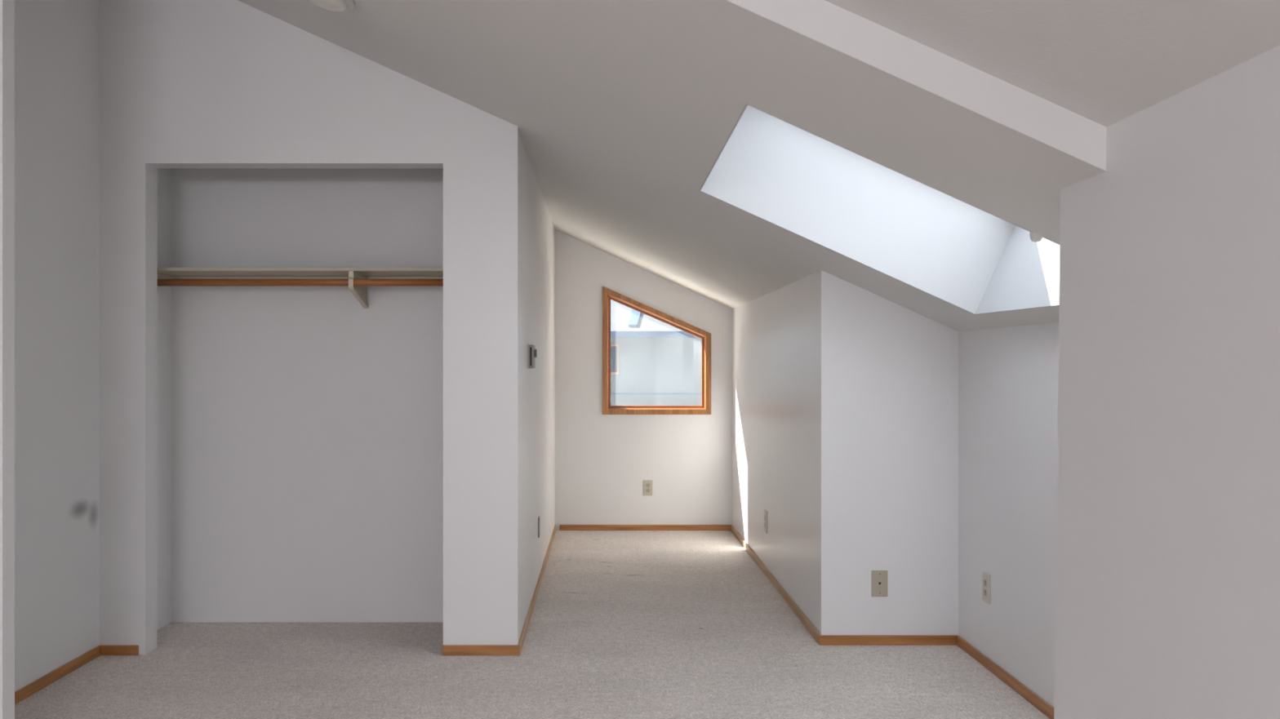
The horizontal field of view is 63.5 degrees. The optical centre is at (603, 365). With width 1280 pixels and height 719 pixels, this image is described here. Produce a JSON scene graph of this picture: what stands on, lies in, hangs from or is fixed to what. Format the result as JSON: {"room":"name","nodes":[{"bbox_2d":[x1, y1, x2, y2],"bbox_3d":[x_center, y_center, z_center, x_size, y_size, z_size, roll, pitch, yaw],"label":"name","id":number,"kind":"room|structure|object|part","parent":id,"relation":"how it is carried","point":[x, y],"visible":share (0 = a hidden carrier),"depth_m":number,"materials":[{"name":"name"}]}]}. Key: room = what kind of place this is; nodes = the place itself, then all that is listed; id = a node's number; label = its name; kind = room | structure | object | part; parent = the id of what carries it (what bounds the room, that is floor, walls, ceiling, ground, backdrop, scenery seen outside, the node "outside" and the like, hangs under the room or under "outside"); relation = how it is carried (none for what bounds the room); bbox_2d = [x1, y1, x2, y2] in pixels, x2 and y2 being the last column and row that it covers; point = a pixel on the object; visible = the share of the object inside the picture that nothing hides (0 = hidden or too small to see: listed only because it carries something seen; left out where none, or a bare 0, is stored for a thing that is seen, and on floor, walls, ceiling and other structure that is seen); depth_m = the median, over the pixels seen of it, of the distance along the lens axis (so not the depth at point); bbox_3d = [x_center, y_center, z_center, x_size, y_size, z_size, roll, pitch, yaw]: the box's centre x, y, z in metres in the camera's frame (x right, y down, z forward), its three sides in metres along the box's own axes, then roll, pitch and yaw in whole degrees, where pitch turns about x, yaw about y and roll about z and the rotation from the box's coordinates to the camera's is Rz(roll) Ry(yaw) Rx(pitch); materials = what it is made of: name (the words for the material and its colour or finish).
{"room":"bedroom","nodes":[
{"label":"bedroom","id":0,"kind":"room"},
{"bbox_2d":[0,0,14,718],"bbox_3d":[-2.513,-0.539,3.167,1.375,3.519,0.065,0,0,0],"label":"wall","id":1,"kind":"structure","parent":0,"point":[6,6],"depth_m":3.16,"materials":[{"name":"paint"}]},
{"bbox_2d":[14,0,98,692],"bbox_3d":[-2.180,-0.299,3.780,0.100,3.038,1.159,0,0,0],"label":"wall","id":2,"kind":"structure","parent":0,"point":[56,42],"depth_m":4.02,"materials":[{"name":"paint"}]},
{"bbox_2d":[14,645,100,704],"bbox_3d":[-2.124,1.199,3.779,0.011,0.042,1.158,0,0,0],"label":"baseboard","id":3,"kind":"structure","parent":2,"relation":"attached to","point":[45,681],"depth_m":4.00,"materials":[{"name":"brown wood"}]},
{"bbox_2d":[157,168,170,630],"bbox_3d":[-2.110,-0.283,4.695,0.100,3.006,0.440,0,0,0],"label":"wall","id":4,"kind":"structure","parent":0,"point":[163,174],"depth_m":4.83,"materials":[{"name":"paint"}]},
{"bbox_2d":[170,168,443,622],"bbox_3d":[-1.319,-0.305,4.955,1.681,3.051,0.080,0,0,0],"label":"wall","id":5,"kind":"structure","parent":0,"point":[307,422],"depth_m":4.92,"materials":[{"name":"paint"}]},
{"bbox_2d":[157,266,443,279],"bbox_3d":[-1.270,-0.412,4.772,1.579,0.060,0.284,0,0,0],"label":"closet shelf","id":6,"kind":"object","parent":5,"relation":"attached to","point":[163,273],"visible":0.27,"depth_m":4.69,"materials":[{"name":"beige paint"}]},
{"bbox_2d":[157,279,443,286],"bbox_3d":[-1.270,-0.375,4.645,1.541,0.033,0.033,0,0,0],"label":"closet rod","id":7,"kind":"object","parent":6,"relation":"attached to","point":[161,282],"visible":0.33,"depth_m":4.63,"materials":[{"name":"brown wood"}]},
{"bbox_2d":[348,271,368,308],"bbox_3d":[-1.131,-0.349,4.763,0.022,0.152,0.301,0,0,0],"label":"shelf bracket","id":8,"kind":"object","parent":5,"relation":"attached to","point":[361,293],"visible":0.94,"depth_m":4.77,"materials":[{"name":"beige metal"}]},
{"bbox_3d":[-1.131,-0.423,4.758,0.022,0.003,0.274,0,0,0],"label":"plate","id":9,"kind":"part","parent":8,"relation":"part of","materials":[{"name":"beige metal"}]},
{"bbox_3d":[-1.131,-0.349,4.912,0.022,0.152,0.003,0,0,0],"label":"wall plate","id":10,"kind":"part","parent":8,"relation":"part of","materials":[{"name":"beige metal"}]},
{"bbox_2d":[98,0,519,654],"bbox_3d":[-1.297,-0.321,4.418,1.866,3.082,0.115,0,0,0],"label":"wall","id":11,"kind":"structure","parent":0,"point":[183,83],"depth_m":4.36,"materials":[{"name":"paint"}]},
{"bbox_2d":[100,645,138,655],"bbox_3d":[-2.045,1.199,4.354,0.166,0.042,0.011,0,0,0],"label":"baseboard","id":12,"kind":"structure","parent":11,"relation":"attached to","point":[104,650],"depth_m":4.35,"materials":[{"name":"brown wood"}]},
{"bbox_2d":[442,645,519,655],"bbox_3d":[-0.517,1.199,4.354,0.327,0.042,0.011,0,0,0],"label":"baseboard","id":13,"kind":"structure","parent":11,"relation":"attached to","point":[446,650],"depth_m":4.35,"materials":[{"name":"brown wood"}]},
{"bbox_2d":[14,530,1049,718],"bbox_3d":[-0.700,1.270,1.280,5.400,0.100,12.960,0,0,0],"label":"floor","id":14,"kind":"structure","parent":0,"point":[624,624],"depth_m":4.25,"materials":[{"name":"carpet"}]},
{"bbox_2d":[520,133,555,636],"bbox_3d":[-0.421,0.099,6.067,0.115,2.243,3.185,0,0,0],"label":"wall","id":15,"kind":"structure","parent":0,"point":[537,231],"depth_m":5.46,"materials":[{"name":"paint"}]},
{"bbox_2d":[527,344,537,368],"bbox_3d":[-0.344,-0.044,4.970,0.040,0.116,0.134,0,0,0],"label":"thermostat","id":16,"kind":"object","parent":15,"relation":"attached to","point":[531,351],"visible":1,"depth_m":4.91,"materials":[{"name":"beige plastic"}]},
{"bbox_3d":[-0.361,-0.044,4.970,0.006,0.116,0.134,0,0,0],"label":"plate","id":17,"kind":"part","parent":16,"relation":"part of","materials":[{"name":"beige plastic"}]},
{"bbox_3d":[-0.330,-0.060,4.970,0.011,0.040,0.040,0,0,0],"label":"dial knob","id":18,"kind":"part","parent":16,"relation":"part of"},
{"bbox_2d":[517,524,555,653],"bbox_3d":[-0.358,1.199,5.999,0.011,0.042,3.298,0,0,0],"label":"baseboard","id":19,"kind":"structure","parent":15,"relation":"attached to","point":[522,637],"depth_m":5.36,"materials":[{"name":"brown wood"}]},
{"bbox_2d":[537,515,539,537],"bbox_3d":[-0.360,0.892,5.728,0.008,0.114,0.070,0,0,0],"label":"cover plate","id":20,"kind":"object","parent":15,"relation":"attached to","point":[539,516],"visible":1,"depth_m":5.69,"materials":[{"name":"beige plastic"}]},
{"bbox_2d":[555,230,732,530],"bbox_3d":[0.285,0.073,7.730,1.529,2.295,0.140,0,0,0],"label":"wall","id":21,"kind":"structure","parent":0,"point":[602,462],"depth_m":7.66,"materials":[{"name":"paint"}]},
{"bbox_2d":[559,524,730,530],"bbox_3d":[0.310,1.199,7.654,1.278,0.042,0.011,0,0,0],"label":"baseboard","id":22,"kind":"structure","parent":21,"relation":"attached to","point":[562,527],"depth_m":7.65,"materials":[{"name":"brown wood"}]},
{"bbox_2d":[643,480,652,495],"bbox_3d":[0.325,0.904,7.655,0.070,0.114,0.009,0,0,0],"label":"power outlet","id":23,"kind":"object","parent":21,"relation":"attached to","point":[647,484],"visible":1,"depth_m":7.65,"materials":[{"name":"beige plastic"}]},
{"bbox_2d":[602,286,711,414],"bbox_3d":[0.390,-0.114,7.718,0.806,0.950,0.153,0,0,0],"label":"window","id":24,"kind":"structure","parent":21,"relation":"in","point":[608,295],"depth_m":7.64,"materials":[{"name":"brown wood"}]},
{"bbox_2d":[237,0,1106,331],"bbox_3d":[-0.696,-1.171,4.970,5.408,2.448,5.780,0,0,0],"label":"ceiling","id":25,"kind":"structure","parent":0,"point":[622,111],"depth_m":3.18,"materials":[{"name":"paint"}]},
{"bbox_2d":[306,0,355,12],"bbox_3d":[-0.959,-1.264,3.460,0.241,0.132,0.260,0,0,0],"label":"ceiling lamp","id":26,"kind":"object","parent":25,"relation":"attached to","point":[338,6],"visible":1,"depth_m":3.45,"materials":[{"name":"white glass"}]},
{"bbox_2d":[699,103,1059,315],"bbox_3d":[1.023,-0.644,3.342,1.308,0.916,1.375,0,0,0],"label":"window","id":27,"kind":"structure","parent":25,"relation":"attached to","point":[780,172],"depth_m":4.00,"materials":[{"name":"paint"}]},
{"bbox_2d":[732,270,821,635],"bbox_3d":[1.000,0.394,6.090,0.100,1.652,3.140,0,0,0],"label":"wall","id":28,"kind":"structure","parent":0,"point":[776,335],"depth_m":5.53,"materials":[{"name":"paint"}]},
{"bbox_2d":[764,509,767,533],"bbox_3d":[0.946,0.910,6.040,0.009,0.128,0.085,0,0,0],"label":"power outlet","id":29,"kind":"object","parent":28,"relation":"attached to","point":[765,511],"visible":1,"depth_m":6.02,"materials":[{"name":"beige plastic"}]},
{"bbox_2d":[730,524,821,644],"bbox_3d":[0.945,1.199,6.085,0.011,0.042,3.148,0,0,0],"label":"baseboard","id":30,"kind":"structure","parent":28,"relation":"attached to","point":[811,629],"depth_m":5.49,"materials":[{"name":"brown wood"}]},
{"bbox_2d":[821,270,958,635],"bbox_3d":[1.300,0.394,4.569,0.699,1.652,0.100,0,0,0],"label":"wall","id":31,"kind":"structure","parent":0,"point":[890,371],"depth_m":4.52,"materials":[{"name":"paint"}]},
{"bbox_2d":[871,570,887,596],"bbox_3d":[1.205,0.952,4.516,0.070,0.114,0.007,0,0,0],"label":"phone jack","id":32,"kind":"object","parent":31,"relation":"attached to","point":[879,578],"visible":1,"depth_m":4.51,"materials":[{"name":"beige plastic"}]},
{"bbox_2d":[819,635,957,645],"bbox_3d":[1.244,1.199,4.514,0.609,0.042,0.011,0,0,0],"label":"baseboard","id":33,"kind":"structure","parent":31,"relation":"attached to","point":[824,640],"depth_m":4.51,"materials":[{"name":"brown wood"}]},
{"bbox_2d":[958,322,1058,707],"bbox_3d":[1.600,0.529,3.405,0.100,1.382,2.230,0,0,0],"label":"wall","id":34,"kind":"structure","parent":0,"point":[1008,376],"depth_m":3.94,"materials":[{"name":"paint"}]},
{"bbox_2d":[982,571,990,604],"bbox_3d":[1.546,0.898,4.178,0.009,0.118,0.070,0,0,0],"label":"power outlet","id":35,"kind":"object","parent":34,"relation":"attached to","point":[985,577],"visible":1,"depth_m":4.17,"materials":[{"name":"beige plastic"}]},
{"bbox_2d":[983,579,986,586],"bbox_3d":[1.543,0.878,4.178,0.004,0.027,0.033,0,0,0],"label":"socket","id":36,"kind":"object","parent":35,"relation":"attached to","point":[984,580],"depth_m":4.18,"materials":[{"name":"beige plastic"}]},
{"bbox_2d":[956,635,1053,718],"bbox_3d":[1.544,1.199,3.404,0.011,0.042,2.228,0,0,0],"label":"baseboard","id":37,"kind":"structure","parent":34,"relation":"attached to","point":[1039,704],"depth_m":3.94,"materials":[{"name":"brown wood"}]},
{"bbox_2d":[825,0,1279,127],"bbox_3d":[-0.696,-1.260,-1.535,5.408,2.448,7.330,0,0,0],"label":"ceiling","id":38,"kind":"structure","parent":0,"point":[1104,62],"depth_m":1.81,"materials":[{"name":"paint"}]},
{"bbox_2d":[1053,44,1279,718],"bbox_3d":[1.371,0.364,-1.355,0.758,1.713,7.290,0,0,0],"label":"wall","id":39,"kind":"structure","parent":0,"point":[1167,570],"depth_m":1.82,"materials":[{"name":"paint"}]},
{"bbox_2d":[727,0,1106,170],"bbox_3d":[-0.700,-1.217,2.125,5.400,2.538,0.090,0,0,0],"label":"beam","id":40,"kind":"structure","parent":39,"relation":"attached to","point":[828,24],"depth_m":2.08,"materials":[{"name":"paint"}]},
{"label":"outside","id":41,"kind":"structure","parent":0,"visible":0},
{"bbox_3d":[0.000,3.945,26.500,50.000,0.050,37.000,0,0,0],"label":"ground","id":42,"kind":"structure","parent":41,"visible":0},
{"bbox_2d":[610,299,702,405],"bbox_3d":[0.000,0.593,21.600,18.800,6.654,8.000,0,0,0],"label":"window pane","id":43,"kind":"structure","parent":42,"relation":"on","point":[654,362],"depth_m":18.00,"materials":[{"name":"glass"}]}
]}

